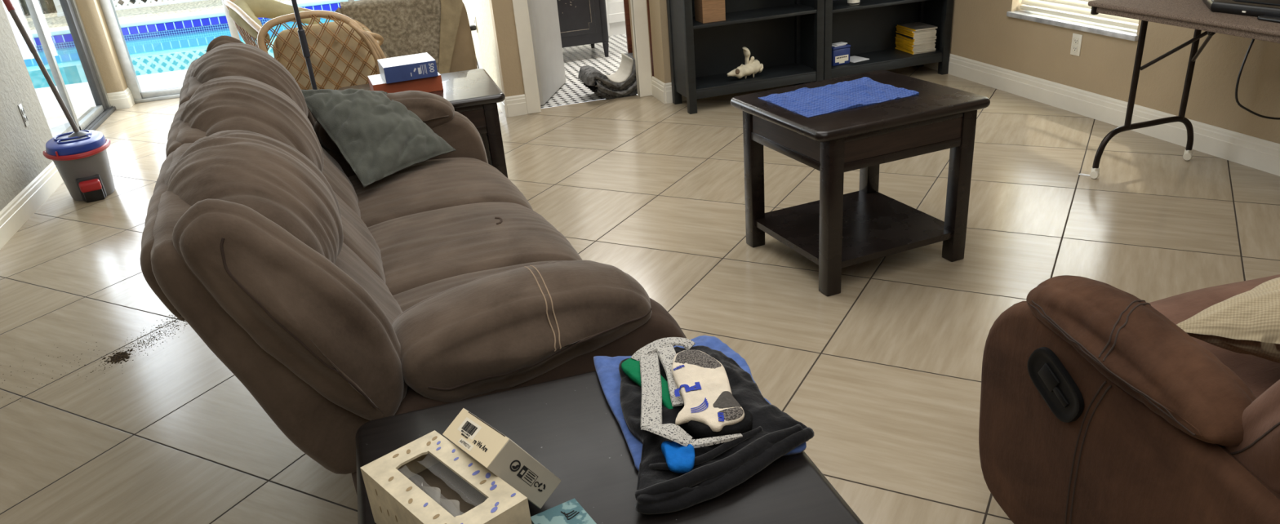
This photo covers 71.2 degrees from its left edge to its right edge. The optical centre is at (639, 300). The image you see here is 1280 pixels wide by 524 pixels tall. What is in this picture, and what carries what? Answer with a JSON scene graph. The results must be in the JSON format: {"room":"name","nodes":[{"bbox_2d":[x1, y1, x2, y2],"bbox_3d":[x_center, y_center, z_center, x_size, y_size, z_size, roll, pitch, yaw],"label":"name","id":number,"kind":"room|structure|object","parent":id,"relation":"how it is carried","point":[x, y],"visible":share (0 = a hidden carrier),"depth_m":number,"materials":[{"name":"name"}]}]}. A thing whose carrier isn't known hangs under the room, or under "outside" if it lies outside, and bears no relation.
{"room":"living room","nodes":[
{"label":"living room","id":0,"kind":"room"},
{"bbox_2d":[0,0,53,211],"bbox_3d":[-2.426,-0.153,1.090,0.160,2.620,8.830,-12,27,-13],"label":"wall","id":1,"kind":"structure","parent":0,"point":[22,158],"depth_m":4.97,"materials":[{"name":"grey paint"}]},
{"bbox_2d":[17,103,29,127],"bbox_3d":[-3.470,-1.047,5.032,0.010,0.125,0.050,-12,27,-13],"label":"wall outlet","id":2,"kind":"object","parent":1,"relation":"attached to","point":[20,106],"visible":1,"depth_m":5.03,"materials":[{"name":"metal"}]},
{"bbox_2d":[0,160,63,249],"bbox_3d":[-2.260,0.922,1.702,0.016,0.132,8.730,-12,27,-13],"label":"baseboard","id":3,"kind":"structure","parent":1,"relation":"attached to","point":[14,215],"depth_m":4.82,"materials":[{"name":"beige paint"}]},
{"bbox_2d":[25,0,115,131],"bbox_3d":[-4.072,-2.121,5.841,0.130,2.200,1.960,-12,27,-13],"label":"door","id":4,"kind":"structure","parent":1,"relation":"in","point":[103,110],"depth_m":6.76,"materials":[{"name":"metal"}]},
{"bbox_2d":[75,0,127,93],"bbox_3d":[-4.369,-2.781,6.755,0.203,2.620,0.330,-12,27,-13],"label":"pillar corner","id":5,"kind":"structure","parent":0,"point":[91,11],"depth_m":7.00,"materials":[{"name":"beige paint"}]},
{"bbox_2d":[106,90,130,109],"bbox_3d":[-4.210,-1.602,7.157,0.200,0.132,0.016,-12,27,-13],"label":"baseboard","id":6,"kind":"structure","parent":5,"relation":"attached to","point":[119,100],"depth_m":7.16,"materials":[{"name":"beige paint"}]},
{"bbox_2d":[124,87,134,107],"bbox_3d":[-4.145,-1.658,7.259,0.016,0.132,0.190,-12,27,-13],"label":"baseboard","id":7,"kind":"structure","parent":5,"relation":"attached to","point":[129,95],"depth_m":7.24,"materials":[{"name":"beige paint"}]},
{"bbox_2d":[462,0,502,91],"bbox_3d":[-1.290,-2.912,6.482,0.110,2.620,2.455,-12,27,-13],"label":"wall","id":8,"kind":"structure","parent":0,"point":[484,42],"depth_m":6.37,"materials":[{"name":"beige paint"}]},
{"bbox_2d":[470,24,479,68],"bbox_3d":[-1.233,-1.848,6.753,0.055,0.447,0.125,-12,27,-13],"label":"power adapter","id":9,"kind":"object","parent":8,"relation":"attached to","point":[473,27],"visible":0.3,"depth_m":6.68,"materials":[{"name":"black plastic"}]},
{"bbox_2d":[473,15,477,32],"bbox_3d":[-1.237,-2.079,6.711,0.010,0.116,0.072,-12,27,-13],"label":"wall outlet","id":10,"kind":"object","parent":8,"relation":"attached to","point":[474,18],"visible":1,"depth_m":6.69,"materials":[{"name":"white plastic"}]},
{"bbox_2d":[477,62,508,116],"bbox_3d":[-1.230,-1.756,6.947,0.016,0.132,2.315,-12,27,-13],"label":"baseboard","id":11,"kind":"structure","parent":8,"relation":"attached to","point":[502,105],"depth_m":6.01,"materials":[{"name":"beige paint"}]},
{"bbox_2d":[511,0,541,114],"bbox_3d":[-0.811,-2.239,5.601,0.095,2.120,0.145,-12,27,-13],"label":"trim","id":12,"kind":"structure","parent":8,"relation":"attached to","point":[521,12],"depth_m":5.84,"materials":[{"name":"beige paint"}]},
{"bbox_2d":[488,0,652,97],"bbox_3d":[-0.512,-2.530,5.572,1.025,2.620,0.115,-12,27,-13],"label":"wall","id":13,"kind":"structure","parent":0,"point":[501,11],"depth_m":5.81,"materials":[{"name":"beige paint"}]},
{"bbox_2d":[505,93,527,116],"bbox_3d":[-0.824,-1.304,5.961,0.130,0.132,0.016,-12,27,-13],"label":"baseboard","id":14,"kind":"structure","parent":13,"relation":"attached to","point":[516,104],"depth_m":5.95,"materials":[{"name":"beige paint"}]},
{"bbox_2d":[527,0,565,105],"bbox_3d":[-0.666,-2.407,6.005,0.118,2.018,0.700,0,27,10],"label":"door","id":15,"kind":"structure","parent":13,"relation":"in","point":[543,14],"depth_m":6.24,"materials":[{"name":"white paint"}]},
{"bbox_2d":[630,0,652,97],"bbox_3d":[-0.045,-2.378,5.748,0.093,2.120,0.065,-12,27,-13],"label":"trim","id":16,"kind":"structure","parent":13,"relation":"attached to","point":[638,7],"depth_m":6.04,"materials":[{"name":"beige paint"}]},
{"bbox_2d":[540,33,627,108],"bbox_3d":[-0.203,-1.987,7.384,2.015,0.001,2.470,-12,27,-13],"label":"floor","id":17,"kind":"structure","parent":0,"point":[573,91],"depth_m":7.30,"materials":[{"name":"white tile"}]},
{"bbox_2d":[556,0,608,57],"bbox_3d":[-0.666,-2.480,7.514,0.655,0.840,0.537,-12,27,-13],"label":"bathroom vanity","id":18,"kind":"object","parent":17,"relation":"on","point":[581,22],"visible":0.59,"depth_m":7.37,"materials":[{"name":"grey wood"}]},
{"bbox_2d":[577,53,637,99],"bbox_3d":[-0.176,-1.577,6.265,0.477,0.249,0.278,-12,27,-13],"label":"bath rug","id":19,"kind":"object","parent":17,"relation":"on","point":[622,83],"visible":0.87,"depth_m":6.18,"materials":[{"name":"grey fabric"}]},
{"bbox_2d":[623,0,653,76],"bbox_3d":[0.045,-2.382,6.159,0.375,1.749,0.028,-12,27,-13],"label":"wall","id":20,"kind":"structure","parent":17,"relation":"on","point":[626,6],"depth_m":6.33,"materials":[{"name":"beige paint"}]},
{"bbox_2d":[607,0,626,35],"bbox_3d":[-0.661,-3.651,7.869,2.015,2.620,0.120,-12,27,-13],"label":"wall","id":21,"kind":"structure","parent":0,"point":[614,6],"depth_m":8.40,"materials":[{"name":"white paint"}]},
{"bbox_2d":[604,0,625,36],"bbox_3d":[-0.160,-3.210,8.156,0.660,1.500,0.030,-12,27,-13],"label":"trim","id":22,"kind":"structure","parent":21,"relation":"attached to","point":[615,17],"depth_m":8.38,"materials":[{"name":"white wood"}]},
{"bbox_2d":[0,66,1279,523],"bbox_3d":[0.003,0.006,3.312,6.127,0.001,10.940,-12,27,-13],"label":"floor","id":23,"kind":"structure","parent":0,"point":[884,371],"depth_m":3.35,"materials":[{"name":"tile"}]},
{"bbox_2d":[43,129,115,202],"bbox_3d":[-3.145,-0.767,5.052,0.337,0.333,0.412,-19,29,-26],"label":"bucket","id":24,"kind":"object","parent":23,"relation":"on","point":[82,162],"visible":0.98,"depth_m":4.93,"materials":[{"name":"grey plastic"}]},
{"bbox_2d":[2,0,88,137],"bbox_3d":[-3.361,-1.380,4.934,0.520,0.921,0.108,13,32,32],"label":"mop","id":25,"kind":"object","parent":24,"relation":"in","point":[8,4],"visible":1,"depth_m":4.96,"materials":[{"name":"grey plastic"}]},
{"bbox_2d":[0,315,184,401],"bbox_3d":[-2.024,0.211,3.245,0.892,0.005,0.625,-18,29,-25],"label":"dirt","id":26,"kind":"object","parent":23,"relation":"on","point":[116,358],"visible":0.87,"depth_m":3.26,"materials":[{"name":"soil"}]},
{"bbox_2d":[291,0,317,89],"bbox_3d":[-1.521,-1.181,4.035,0.190,1.720,0.189,-12,27,-13],"label":"metal pole","id":27,"kind":"object","parent":23,"relation":"on","point":[301,33],"visible":0.34,"depth_m":4.03,"materials":[{"name":"black metal"}]},
{"bbox_2d":[223,0,386,89],"bbox_3d":[-1.717,-1.133,4.801,0.783,0.984,0.678,-12,27,-13],"label":"rattan chair","id":28,"kind":"object","parent":23,"relation":"on","point":[344,51],"visible":0.56,"depth_m":4.51,"materials":[{"name":"wicker"}]},
{"bbox_2d":[272,21,377,89],"bbox_3d":[-1.610,-1.236,4.595,0.506,0.375,0.201,-12,27,-13],"label":"cushion","id":29,"kind":"object","parent":28,"relation":"on","point":[367,55],"depth_m":4.51,"materials":[{"name":"beige fabric"}]},
{"bbox_2d":[140,35,686,495],"bbox_3d":[-0.714,-0.194,2.661,1.046,1.042,2.232,-14,28,-18],"label":"sofa","id":30,"kind":"object","parent":23,"relation":"on","point":[340,305],"visible":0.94,"depth_m":1.73,"materials":[{"name":"brown fabric"}]},
{"bbox_2d":[320,146,360,217],"bbox_3d":[-1.119,-0.417,3.114,0.227,0.356,0.731,-14,28,-18],"label":"lumbar cushion","id":31,"kind":"object","parent":30,"relation":"on","point":[340,175],"depth_m":3.05,"materials":[{"name":"brown fabric"}]},
{"bbox_2d":[333,191,385,283],"bbox_3d":[-0.881,-0.178,2.588,0.231,0.355,0.635,-14,28,-18],"label":"lumbar cushion","id":32,"kind":"object","parent":30,"relation":"on","point":[364,238],"depth_m":2.53,"materials":[{"name":"brown fabric"}]},
{"bbox_2d":[335,242,403,324],"bbox_3d":[-0.652,0.052,2.073,0.227,0.350,0.704,-14,28,-18],"label":"lumbar cushion","id":33,"kind":"object","parent":30,"relation":"on","point":[350,260],"depth_m":2.13,"materials":[{"name":"brown fabric"}]},
{"bbox_2d":[301,88,456,187],"bbox_3d":[-1.031,-0.644,3.297,0.448,0.296,0.478,11,30,28],"label":"throw pillow","id":34,"kind":"object","parent":30,"relation":"on","point":[378,136],"visible":0.99,"depth_m":3.23,"materials":[{"name":"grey fabric"}]},
{"bbox_2d":[347,157,533,226],"bbox_3d":[-0.782,-0.251,3.320,0.728,0.439,0.645,-14,28,-18],"label":"seat cushion","id":35,"kind":"object","parent":30,"relation":"on","point":[433,184],"depth_m":3.13,"materials":[{"name":"brown fabric"}]},
{"bbox_2d":[367,201,582,295],"bbox_3d":[-0.554,-0.023,2.819,0.728,0.435,0.616,-14,28,-18],"label":"seat cushion","id":36,"kind":"object","parent":30,"relation":"on","point":[421,246],"depth_m":2.66,"materials":[{"name":"brown fabric"}]},
{"bbox_2d":[392,260,559,311],"bbox_3d":[-0.327,0.203,2.319,0.730,0.438,0.647,-14,28,-18],"label":"seat cushion","id":37,"kind":"object","parent":30,"relation":"on","point":[409,293],"depth_m":2.45,"materials":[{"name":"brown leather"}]},
{"bbox_2d":[338,68,507,177],"bbox_3d":[-0.977,-0.669,4.148,0.700,0.620,0.645,-12,27,-13],"label":"end table","id":38,"kind":"object","parent":23,"relation":"on","point":[473,94],"visible":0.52,"depth_m":3.90,"materials":[{"name":"brown wood"}]},
{"bbox_2d":[367,71,443,93],"bbox_3d":[-1.054,-0.979,4.009,0.296,0.068,0.230,-13,27,-17],"label":"box","id":39,"kind":"object","parent":38,"relation":"on","point":[376,82],"visible":0.66,"depth_m":3.92,"materials":[{"name":"cardboard"}]},
{"bbox_2d":[377,52,438,84],"bbox_3d":[-1.032,-1.036,3.965,0.225,0.069,0.225,-14,28,-17],"label":"box","id":40,"kind":"object","parent":39,"relation":"on","point":[421,65],"visible":1,"depth_m":3.88,"materials":[{"name":"blue cardboard"}]},
{"bbox_2d":[448,2,477,72],"bbox_3d":[-1.415,-1.498,5.620,0.714,0.870,0.848,-12,27,-13],"label":"upholstered armchair","id":41,"kind":"object","parent":23,"relation":"on","point":[464,56],"visible":0.12,"depth_m":5.31,"materials":[{"name":"beige fabric"}]},
{"bbox_2d":[334,0,462,73],"bbox_3d":[-1.373,-1.468,5.213,0.734,0.598,0.246,-12,27,-13],"label":"throw blanket","id":42,"kind":"object","parent":41,"relation":"on","point":[406,27],"visible":0.5,"depth_m":5.11,"materials":[{"name":"beige fabric"}]},
{"bbox_2d":[355,370,863,523],"bbox_3d":[-0.060,0.551,1.515,0.690,0.620,0.645,-12,27,-13],"label":"end table","id":43,"kind":"object","parent":23,"relation":"on","point":[568,425],"visible":0.32,"depth_m":1.42,"materials":[{"name":"brown wood"}]},
{"bbox_2d":[360,430,531,523],"bbox_3d":[-0.272,0.295,1.255,0.123,0.100,0.238,-26,33,-36],"label":"tissue box","id":44,"kind":"object","parent":43,"relation":"on","point":[428,479],"visible":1,"depth_m":1.25,"materials":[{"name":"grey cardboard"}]},
{"bbox_2d":[442,408,560,508],"bbox_3d":[-0.205,0.231,1.320,0.105,0.145,0.169,-22,31,-30],"label":"carton","id":45,"kind":"object","parent":43,"relation":"on","point":[487,446],"visible":1,"depth_m":1.27,"materials":[{"name":"beige cardboard"}]},
{"bbox_2d":[530,498,595,523],"bbox_3d":[-0.096,0.327,1.252,0.073,0.017,0.122,-18,29,-25],"label":"booklet","id":46,"kind":"object","parent":43,"relation":"on","point":[571,512],"visible":0.97,"depth_m":1.28,"materials":[{"name":"teal paper"}]},
{"bbox_2d":[593,335,806,471],"bbox_3d":[0.082,0.166,1.543,0.279,0.023,0.417,-12,27,-13],"label":"shirt","id":47,"kind":"object","parent":43,"relation":"on","point":[606,367],"visible":0.2,"depth_m":1.61,"materials":[{"name":"fabric"}]},
{"bbox_2d":[618,345,813,514],"bbox_3d":[0.084,0.183,1.475,0.307,0.049,0.414,-12,27,-13],"label":"cloth","id":48,"kind":"object","parent":47,"relation":"on","point":[718,468],"visible":0.66,"depth_m":1.35,"materials":[{"name":"fabric"}]},
{"bbox_2d":[621,357,673,408],"bbox_3d":[0.016,0.138,1.530,0.059,0.016,0.208,-12,27,-13],"label":"sock","id":49,"kind":"object","parent":48,"relation":"on","point":[630,367],"visible":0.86,"depth_m":1.55,"materials":[{"name":"fabric"}]},
{"bbox_2d":[661,440,694,473],"bbox_3d":[0.060,0.227,1.333,0.049,0.020,0.076,-12,27,-13],"label":"sock","id":50,"kind":"object","parent":48,"relation":"on","point":[679,459],"visible":0.99,"depth_m":1.32,"materials":[{"name":"blue fabric"}]},
{"bbox_2d":[631,337,742,448],"bbox_3d":[0.055,0.143,1.483,0.148,0.029,0.332,-9,26,-8],"label":"band","id":51,"kind":"object","parent":48,"relation":"on","point":[651,380],"visible":0.94,"depth_m":1.48,"materials":[{"name":"grey fabric"}]},
{"bbox_2d":[671,349,744,431],"bbox_3d":[0.108,0.138,1.461,0.108,0.017,0.245,-4,26,2],"label":"sock","id":52,"kind":"object","parent":48,"relation":"on","point":[702,382],"visible":1,"depth_m":1.44,"materials":[{"name":"beige fabric"}]},
{"bbox_2d":[679,408,752,439],"bbox_3d":[0.116,0.190,1.388,0.116,0.029,0.067,0,27,10],"label":"sock","id":53,"kind":"object","parent":48,"relation":"on","point":[698,430],"visible":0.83,"depth_m":1.37,"materials":[{"name":"black fabric"}]},
{"bbox_2d":[666,0,824,114],"bbox_3d":[0.639,-2.223,5.484,0.934,1.970,0.357,-12,27,-13],"label":"bookcase","id":54,"kind":"object","parent":23,"relation":"on","point":[786,37],"visible":0.89,"depth_m":5.83,"materials":[{"name":"black wood"}]},
{"bbox_2d":[694,0,725,23],"bbox_3d":[0.435,-1.836,5.536,0.153,0.190,0.150,-12,27,-13],"label":"cardboard box","id":55,"kind":"object","parent":54,"relation":"on","point":[705,11],"visible":1,"depth_m":5.50,"materials":[{"name":"brown cardboard"}]},
{"bbox_2d":[727,46,763,78],"bbox_3d":[0.669,-1.525,5.736,0.252,0.194,0.114,-21,30,-29],"label":"bone","id":56,"kind":"object","parent":54,"relation":"on","point":[753,66],"visible":1,"depth_m":5.72},
{"bbox_2d":[730,69,990,296],"bbox_3d":[0.820,-0.478,3.447,0.725,0.620,0.645,-15,28,-19],"label":"end table","id":57,"kind":"object","parent":23,"relation":"on","point":[836,231],"visible":0.94,"depth_m":3.27,"materials":[{"name":"brown wood"}]},
{"bbox_2d":[757,76,919,117],"bbox_3d":[0.737,-0.770,3.331,0.486,0.016,0.354,-14,28,-19],"label":"cloth","id":58,"kind":"object","parent":57,"relation":"on","point":[806,102],"visible":1,"depth_m":3.31,"materials":[{"name":"blue fabric"}]},
{"bbox_2d":[755,190,951,267],"bbox_3d":[0.836,-0.297,3.537,0.596,0.025,0.576,-15,28,-19],"label":"shelf","id":59,"kind":"object","parent":57,"relation":"attached to","point":[875,224],"depth_m":3.48,"materials":[{"name":"brown wood"}]},
{"bbox_2d":[803,0,953,84],"bbox_3d":[1.536,-2.407,5.700,0.934,1.970,0.357,-12,27,-13],"label":"bookcase","id":60,"kind":"object","parent":23,"relation":"on","point":[869,28],"visible":0.63,"depth_m":6.07,"materials":[{"name":"black wood"}]},
{"bbox_2d":[831,44,850,66],"bbox_3d":[1.313,-1.636,5.930,0.140,0.122,0.094,-15,28,-19],"label":"box","id":61,"kind":"object","parent":60,"relation":"on","point":[841,54],"visible":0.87,"depth_m":5.89,"materials":[{"name":"blue cardboard"}]},
{"bbox_2d":[831,41,847,47],"bbox_3d":[1.306,-1.696,5.899,0.105,0.012,0.073,-17,29,-23],"label":"napkin stack","id":62,"kind":"object","parent":61,"relation":"on","point":[841,43],"visible":0.79,"depth_m":5.88,"materials":[{"name":"white paper"}]},
{"bbox_2d":[847,0,860,5],"bbox_3d":[1.382,-1.968,5.776,0.084,0.096,0.084,-12,27,-13],"label":"jar","id":63,"kind":"object","parent":60,"relation":"on","point":[851,2],"visible":1,"depth_m":5.76,"materials":[{"name":"plastic"}]},
{"bbox_2d":[849,55,869,62],"bbox_3d":[1.446,-1.634,6.034,0.136,0.006,0.150,-18,29,-24],"label":"card","id":64,"kind":"object","parent":60,"relation":"on","point":[854,59],"visible":0.7,"depth_m":6.01,"materials":[{"name":"paper"}]},
{"bbox_2d":[895,47,935,54],"bbox_3d":[1.896,-1.736,6.157,0.170,0.010,0.240,-10,27,-11],"label":"magazine","id":65,"kind":"object","parent":60,"relation":"on","point":[897,48],"visible":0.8,"depth_m":6.06,"materials":[{"name":"yellow paper"}]},
{"bbox_2d":[896,45,935,53],"bbox_3d":[1.898,-1.743,6.148,0.170,0.011,0.240,-10,27,-10],"label":"magazine","id":66,"kind":"object","parent":65,"relation":"on","point":[933,49],"visible":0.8,"depth_m":6.05,"materials":[{"name":"paper"}]},
{"bbox_2d":[895,44,934,51],"bbox_3d":[1.893,-1.756,6.148,0.170,0.011,0.240,-9,27,-9],"label":"magazine","id":67,"kind":"object","parent":66,"relation":"on","point":[932,47],"visible":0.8,"depth_m":6.05,"materials":[{"name":"paper"}]},
{"bbox_2d":[895,42,934,49],"bbox_3d":[1.890,-1.763,6.140,0.170,0.010,0.240,-10,27,-10],"label":"magazine","id":68,"kind":"object","parent":67,"relation":"on","point":[895,42],"visible":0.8,"depth_m":6.04,"materials":[{"name":"paper"}]},
{"bbox_2d":[895,40,935,48],"bbox_3d":[1.890,-1.771,6.134,0.170,0.008,0.240,-10,27,-11],"label":"magazine","id":69,"kind":"object","parent":68,"relation":"on","point":[895,41],"visible":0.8,"depth_m":6.04,"materials":[{"name":"paper"}]},
{"bbox_2d":[895,40,934,46],"bbox_3d":[1.887,-1.781,6.133,0.170,0.011,0.240,-9,27,-9],"label":"magazine","id":70,"kind":"object","parent":69,"relation":"on","point":[905,43],"visible":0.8,"depth_m":6.04,"materials":[{"name":"paper"}]},
{"bbox_2d":[895,38,936,44],"bbox_3d":[1.888,-1.788,6.123,0.170,0.010,0.240,-10,27,-11],"label":"magazine","id":71,"kind":"object","parent":70,"relation":"on","point":[929,42],"visible":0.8,"depth_m":6.03,"materials":[{"name":"paper"}]},
{"bbox_2d":[894,36,935,43],"bbox_3d":[1.885,-1.801,6.125,0.170,0.009,0.240,-10,27,-11],"label":"magazine","id":72,"kind":"object","parent":71,"relation":"on","point":[898,37],"visible":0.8,"depth_m":6.03,"materials":[{"name":"yellow paper"}]},
{"bbox_2d":[896,35,936,41],"bbox_3d":[1.891,-1.809,6.120,0.170,0.009,0.240,-10,27,-10],"label":"magazine","id":73,"kind":"object","parent":72,"relation":"on","point":[896,35],"visible":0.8,"depth_m":6.02,"materials":[{"name":"paper"}]},
{"bbox_2d":[896,33,936,39],"bbox_3d":[1.890,-1.818,6.117,0.170,0.009,0.240,-10,27,-11],"label":"magazine","id":74,"kind":"object","parent":73,"relation":"on","point":[896,33],"visible":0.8,"depth_m":6.02,"materials":[{"name":"white paper"}]},
{"bbox_2d":[896,32,936,39],"bbox_3d":[1.885,-1.825,6.108,0.170,0.011,0.240,-9,27,-9],"label":"magazine","id":75,"kind":"object","parent":74,"relation":"on","point":[906,36],"visible":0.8,"depth_m":6.01,"materials":[{"name":"white paper"}]},
{"bbox_2d":[895,31,935,37],"bbox_3d":[1.883,-1.833,6.103,0.170,0.009,0.240,-10,27,-10],"label":"magazine","id":76,"kind":"object","parent":75,"relation":"on","point":[901,33],"visible":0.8,"depth_m":6.01,"materials":[{"name":"white paper"}]},
{"bbox_2d":[896,29,936,35],"bbox_3d":[1.887,-1.843,6.101,0.170,0.008,0.240,-9,27,-9],"label":"magazine","id":77,"kind":"object","parent":76,"relation":"on","point":[896,29],"visible":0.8,"depth_m":6.00,"materials":[{"name":"white paper"}]},
{"bbox_2d":[896,27,936,34],"bbox_3d":[1.885,-1.851,6.096,0.170,0.011,0.240,-10,27,-10],"label":"magazine","id":78,"kind":"object","parent":77,"relation":"on","point":[931,31],"visible":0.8,"depth_m":6.00,"materials":[{"name":"white paper"}]},
{"bbox_2d":[895,26,935,32],"bbox_3d":[1.879,-1.862,6.095,0.170,0.011,0.240,-9,26,-8],"label":"magazine","id":79,"kind":"object","parent":78,"relation":"on","point":[900,28],"visible":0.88,"depth_m":6.00,"materials":[{"name":"white paper"}]},
{"bbox_2d":[897,22,937,31],"bbox_3d":[1.886,-1.870,6.085,0.170,0.011,0.240,-10,27,-11],"label":"magazine","id":80,"kind":"object","parent":79,"relation":"on","point":[915,26],"visible":1,"depth_m":6.06,"materials":[{"name":"grey paper"}]},
{"bbox_2d":[978,274,1279,523],"bbox_3d":[1.387,0.139,1.586,1.112,1.071,1.087,-12,27,-13],"label":"recliner","id":81,"kind":"object","parent":23,"relation":"on","point":[1096,407],"visible":0.99,"depth_m":1.61,"materials":[{"name":"brown leather"}]},
{"bbox_2d":[1149,274,1279,398],"bbox_3d":[1.378,0.289,1.755,0.812,0.397,0.909,-12,27,-13],"label":"seat cushion","id":82,"kind":"object","parent":81,"relation":"on","point":[1260,374],"depth_m":1.88,"materials":[{"name":"brown leather"}]},
{"bbox_2d":[1176,277,1279,363],"bbox_3d":[1.299,0.025,1.624,0.686,0.174,0.358,-12,27,-13],"label":"linen pillow","id":83,"kind":"object","parent":81,"relation":"on","point":[1247,322],"visible":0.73,"depth_m":1.60,"materials":[{"name":"beige fabric"}]},
{"bbox_2d":[1088,0,1279,178],"bbox_3d":[2.563,-0.627,3.280,0.620,0.764,2.000,-12,27,-13],"label":"folding table","id":84,"kind":"object","parent":23,"relation":"on","point":[1196,15],"visible":0.99,"depth_m":3.73,"materials":[{"name":"brown laminate"}]},
{"bbox_2d":[1202,0,1279,22],"bbox_3d":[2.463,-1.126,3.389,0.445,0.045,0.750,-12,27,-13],"label":"laptop","id":85,"kind":"object","parent":84,"relation":"on","point":[1265,10],"visible":1,"depth_m":3.36,"materials":[{"name":"black plastic"}]},
{"bbox_2d":[1235,38,1279,119],"bbox_3d":[2.561,-0.875,3.405,0.628,0.360,0.026,-7,26,-5],"label":"cable","id":86,"kind":"object","parent":84,"relation":"hanging from","point":[1252,40],"visible":0.9,"depth_m":3.38,"materials":[{"name":"plastic"}]},
{"bbox_2d":[648,0,671,83],"bbox_3d":[0.959,-2.732,5.723,1.927,2.620,0.230,-12,27,-13],"label":"wall","id":87,"kind":"structure","parent":0,"point":[658,8],"depth_m":5.86,"materials":[{"name":"beige paint"}]},
{"bbox_2d":[651,75,666,103],"bbox_3d":[0.125,-1.433,6.057,0.016,0.132,0.270,-12,27,-13],"label":"baseboard","id":88,"kind":"object","parent":87,"relation":"attached to","point":[658,87],"visible":1,"depth_m":6.03,"materials":[{"name":"beige paint"}]},
{"bbox_2d":[665,82,686,103],"bbox_3d":[1.090,-1.570,6.165,1.927,0.132,0.016,-12,27,-13],"label":"baseboard","id":89,"kind":"structure","parent":87,"relation":"attached to","point":[668,86],"depth_m":5.95,"materials":[{"name":"beige paint"}]},
{"bbox_2d":[949,0,1279,143],"bbox_3d":[3.175,-1.249,2.332,0.160,2.620,8.600,-12,27,-13],"label":"wall","id":90,"kind":"structure","parent":0,"point":[982,31],"depth_m":4.54,"materials":[{"name":"beige paint"}]},
{"bbox_2d":[1006,4,1138,40],"bbox_3d":[2.394,-2.169,4.697,0.162,1.403,1.010,-12,27,-13],"label":"window","id":91,"kind":"structure","parent":90,"relation":"in","point":[1113,31],"depth_m":4.94,"materials":[{"name":"white plastic"}]},
{"bbox_2d":[1019,0,1138,30],"bbox_3d":[2.389,-2.184,4.688,0.044,1.360,0.948,-12,27,-13],"label":"window blind","id":92,"kind":"object","parent":91,"relation":"attached to","point":[1081,6],"visible":0.53,"depth_m":4.98,"materials":[{"name":"white plastic"}]},
{"bbox_2d":[1070,33,1082,56],"bbox_3d":[2.418,-1.421,4.955,0.010,0.116,0.072,-12,27,-13],"label":"wall outlet","id":93,"kind":"object","parent":90,"relation":"attached to","point":[1077,38],"visible":1,"depth_m":4.95,"materials":[{"name":"white plastic"}]},
{"bbox_2d":[1072,45,1077,52],"bbox_3d":[2.417,-1.402,4.963,0.005,0.031,0.034,-12,27,-13],"label":"socket","id":94,"kind":"object","parent":93,"relation":"attached to","point":[1074,47],"depth_m":4.96,"materials":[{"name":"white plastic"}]},
{"bbox_2d":[1073,37,1079,44],"bbox_3d":[2.414,-1.440,4.945,0.005,0.031,0.034,-12,27,-13],"label":"socket","id":95,"kind":"object","parent":93,"relation":"attached to","point":[1076,40],"depth_m":4.94,"materials":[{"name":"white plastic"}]},
{"bbox_2d":[924,53,1279,176],"bbox_3d":[3.207,-0.092,2.800,0.016,0.132,8.260,-12,27,-13],"label":"baseboard","id":96,"kind":"structure","parent":90,"relation":"attached to","point":[1261,154],"depth_m":4.76,"materials":[{"name":"beige paint"}]},
{"bbox_3d":[-3.082,-4.072,6.652,2.775,0.420,0.180,-12,27,-13],"label":"lintel","id":97,"kind":"object","parent":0,"visible":0},
{"bbox_2d":[98,0,354,103],"bbox_3d":[-2.956,-2.889,7.200,2.736,2.200,0.095,-12,27,-13],"label":"door","id":98,"kind":"structure","parent":97,"relation":"attached to","point":[107,6],"depth_m":7.25,"materials":[{"name":"metal"}]},
{"label":"outside","id":99,"kind":"structure","parent":0,"visible":0},
{"bbox_2d":[35,69,187,137],"bbox_3d":[-4.665,1.129,2.909,20.000,0.868,12.860,-12,27,-13],"label":"deck","id":100,"kind":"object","parent":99,"point":[82,99],"depth_m":8.07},
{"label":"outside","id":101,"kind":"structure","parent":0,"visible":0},
{"bbox_2d":[4,0,162,17],"bbox_3d":[-10.274,-7.062,19.201,20.000,0.001,15.000,-12,27,-13],"label":"yard","id":102,"kind":"structure","parent":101,"point":[20,13],"depth_m":13.80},
{"bbox_2d":[1,0,56,16],"bbox_3d":[-8.934,-4.853,12.868,1.390,1.649,1.148,-12,27,-13],"label":"leafy shrub","id":103,"kind":"object","parent":102,"relation":"on","point":[42,6],"visible":0.52,"depth_m":13.01,"materials":[{"name":"green plant"}]},
{"bbox_2d":[129,0,151,3],"bbox_3d":[-7.654,-5.211,13.330,1.274,1.656,1.156,-21,31,-30],"label":"leafy shrub","id":104,"kind":"object","parent":102,"relation":"on","point":[132,1],"visible":0.21,"depth_m":13.61,"materials":[{"name":"green plant"}]},
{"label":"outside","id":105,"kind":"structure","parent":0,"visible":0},
{"bbox_2d":[8,0,291,32],"bbox_3d":[-7.849,-3.756,11.956,20.000,0.010,2.050,-12,27,-13],"label":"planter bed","id":106,"kind":"object","parent":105,"point":[49,20],"visible":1,"depth_m":12.01,"materials":[{"name":"stone"}]},
{"bbox_2d":[53,0,204,16],"bbox_3d":[-4.235,-5.421,12.951,8.100,1.750,0.150,-12,27,-13],"label":"lattice fence","id":107,"kind":"object","parent":106,"relation":"on","point":[60,11],"visible":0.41,"depth_m":12.52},
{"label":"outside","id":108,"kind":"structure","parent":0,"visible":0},
{"bbox_2d":[13,0,357,53],"bbox_3d":[-7.458,-2.844,11.110,20.000,0.965,0.400,-12,27,-13],"label":"wall","id":109,"kind":"structure","parent":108,"point":[59,37],"depth_m":11.17,"materials":[{"name":"blue tile"}]},
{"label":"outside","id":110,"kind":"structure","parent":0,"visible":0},
{"bbox_2d":[21,17,333,88],"bbox_3d":[-6.976,-2.135,9.717,20.000,0.652,2.920,-12,27,-13],"label":"pool water","id":111,"kind":"structure","parent":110,"point":[173,52],"depth_m":9.99,"materials":[{"name":"teal liquid"}]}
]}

